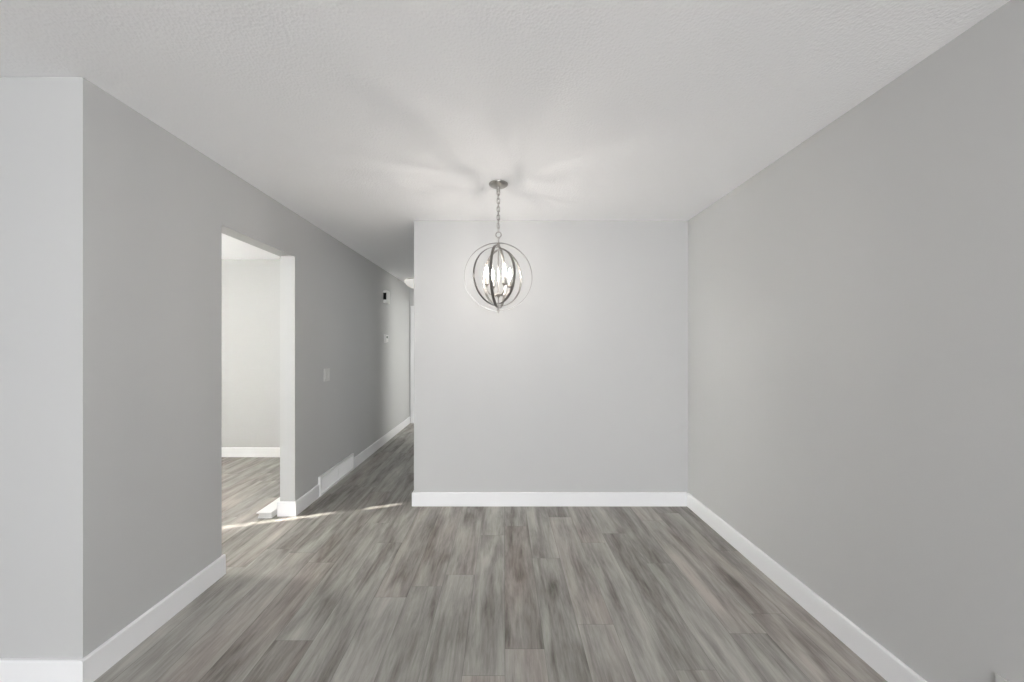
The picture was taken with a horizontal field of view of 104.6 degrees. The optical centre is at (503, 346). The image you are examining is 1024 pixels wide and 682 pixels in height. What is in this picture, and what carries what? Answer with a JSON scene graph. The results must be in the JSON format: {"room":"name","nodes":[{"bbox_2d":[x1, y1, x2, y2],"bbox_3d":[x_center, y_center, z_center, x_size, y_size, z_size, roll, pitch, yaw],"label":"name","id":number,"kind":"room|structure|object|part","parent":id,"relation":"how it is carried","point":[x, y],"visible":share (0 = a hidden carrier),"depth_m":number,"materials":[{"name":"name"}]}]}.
{"room":"dining room","nodes":[
{"label":"dining room","id":0,"kind":"room"},
{"bbox_2d":[0,77,52,657],"bbox_3d":[-3.352,0.143,1.644,3.096,2.440,0.120,0,0,0],"label":"wall","id":1,"kind":"structure","parent":0,"point":[26,103],"depth_m":1.58,"materials":[{"name":"grey paint"}]},
{"bbox_2d":[0,658,82,681],"bbox_3d":[-3.292,1.305,1.577,3.216,0.116,0.015,0,0,0],"label":"baseboard","id":2,"kind":"structure","parent":1,"relation":"attached to","point":[11,669],"depth_m":1.57,"materials":[{"name":"white paint"}]},
{"bbox_2d":[53,77,408,657],"bbox_3d":[-1.744,0.143,4.317,0.120,2.440,5.466,0,0,0],"label":"wall","id":3,"kind":"structure","parent":0,"point":[141,215],"depth_m":1.95,"materials":[{"name":"grey paint"}]},
{"bbox_2d":[324,368,329,381],"bbox_3d":[-1.677,0.268,3.757,0.012,0.120,0.117,0,0,0],"label":"light switch","id":4,"kind":"object","parent":3,"relation":"attached to","point":[327,370],"visible":1,"depth_m":3.76,"materials":[{"name":"grey plastic"}]},
{"bbox_2d":[318,453,353,496],"bbox_3d":[-1.672,1.271,3.986,0.023,0.180,0.802,0,0,0],"label":"air vent","id":5,"kind":"object","parent":3,"relation":"in","point":[327,480],"visible":1,"depth_m":3.91,"materials":[{"name":"white metal"}]},
{"bbox_2d":[384,335,387,342],"bbox_3d":[-1.669,-0.112,5.615,0.030,0.112,0.124,0,0,0],"label":"thermostat","id":6,"kind":"object","parent":3,"relation":"attached to","point":[385,336],"visible":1,"depth_m":5.58,"materials":[{"name":"white plastic"}]},
{"bbox_2d":[383,290,389,303],"bbox_3d":[-1.660,-0.697,5.600,0.048,0.176,0.156,0,0,0],"label":"door chime","id":7,"kind":"object","parent":3,"relation":"attached to","point":[386,294],"visible":1,"depth_m":5.55,"materials":[{"name":"white plastic"}]},
{"bbox_2d":[222,259,279,446],"bbox_3d":[-3.262,0.143,3.358,2.916,2.440,3.309,0,0,0],"label":"wall","id":8,"kind":"structure","parent":0,"point":[250,287],"depth_m":4.89,"materials":[{"name":"grey paint"}]},
{"bbox_2d":[79,417,409,681],"bbox_3d":[-3.135,1.305,4.309,2.931,0.116,5.481,0,0,0],"label":"baseboard","id":9,"kind":"structure","parent":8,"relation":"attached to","point":[96,663],"depth_m":2.04,"materials":[{"name":"white paint"}]},
{"bbox_2d":[409,287,413,422],"bbox_3d":[0.248,0.143,7.110,4.104,2.440,0.120,0,0,0],"label":"wall","id":10,"kind":"structure","parent":0,"point":[411,291],"depth_m":7.05,"materials":[{"name":"grey paint"}]},
{"bbox_2d":[411,306,413,422],"bbox_3d":[-1.218,0.321,7.041,0.885,2.085,0.018,0,0,0],"label":"trim","id":11,"kind":"structure","parent":10,"relation":"attached to","point":[412,307],"depth_m":7.03,"materials":[{"name":"white paint"}]},
{"bbox_2d":[94,423,886,681],"bbox_3d":[-1.702,1.423,1.725,6.595,0.120,10.850,0,0,0],"label":"floor","id":12,"kind":"structure","parent":0,"point":[365,583],"depth_m":2.10,"materials":[{"name":"grey wood"}]},
{"bbox_2d":[256,497,279,517],"bbox_3d":[-1.897,1.337,3.312,0.118,0.051,0.375,0,0,0],"label":"floor vent","id":13,"kind":"object","parent":12,"relation":"in","point":[270,510],"visible":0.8,"depth_m":3.17,"materials":[{"name":"white metal"}]},
{"bbox_2d":[0,0,1009,281],"bbox_3d":[-1.310,-1.137,1.725,7.420,0.120,10.890,0,0,0],"label":"ceiling","id":14,"kind":"structure","parent":0,"point":[366,120],"depth_m":1.63,"materials":[{"name":"white paint"}]},
{"bbox_2d":[404,278,413,288],"bbox_3d":[-1.400,-0.985,6.350,0.400,0.184,0.400,0,0,0],"label":"ceiling light","id":15,"kind":"object","parent":14,"relation":"attached to","point":[409,282],"visible":0.34,"depth_m":6.21,"materials":[{"name":"white glass"}]},
{"bbox_2d":[464,180,531,313],"bbox_3d":[-0.037,-0.647,2.620,0.350,0.859,0.381,0,0,38],"label":"chandelier","id":16,"kind":"object","parent":14,"relation":"hanging from","point":[495,184],"visible":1,"depth_m":2.60,"materials":[{"name":"silver metal"}]},
{"bbox_3d":[-0.037,-0.492,2.620,0.009,0.272,0.009,0,0,0],"label":"rod","id":17,"kind":"part","parent":16,"relation":"part of","materials":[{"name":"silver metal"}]},
{"bbox_2d":[414,221,687,492],"bbox_3d":[0.402,0.143,3.450,2.346,2.440,0.120,0,0,0],"label":"wall","id":18,"kind":"structure","parent":0,"point":[580,385],"depth_m":3.39,"materials":[{"name":"grey paint"}]},
{"bbox_2d":[688,0,1023,681],"bbox_3d":[1.635,0.143,-0.045,0.120,2.440,7.110,0,0,0],"label":"wall","id":19,"kind":"structure","parent":0,"point":[856,302],"depth_m":1.61,"materials":[{"name":"grey paint"}]},
{"bbox_2d":[412,491,926,681],"bbox_3d":[0.395,1.305,1.095,2.361,0.116,9.390,0,0,0],"label":"baseboard","id":20,"kind":"structure","parent":19,"relation":"attached to","point":[887,665],"depth_m":2.74,"materials":[{"name":"white paint"}]},
{"bbox_2d":[995,673,1009,681],"bbox_3d":[1.570,1.101,1.229,0.008,0.118,0.072,0,0,0],"label":"wall outlet","id":21,"kind":"object","parent":19,"relation":"attached to","point":[998,678],"visible":1,"depth_m":1.25,"materials":[{"name":"grey plastic"}]}
]}

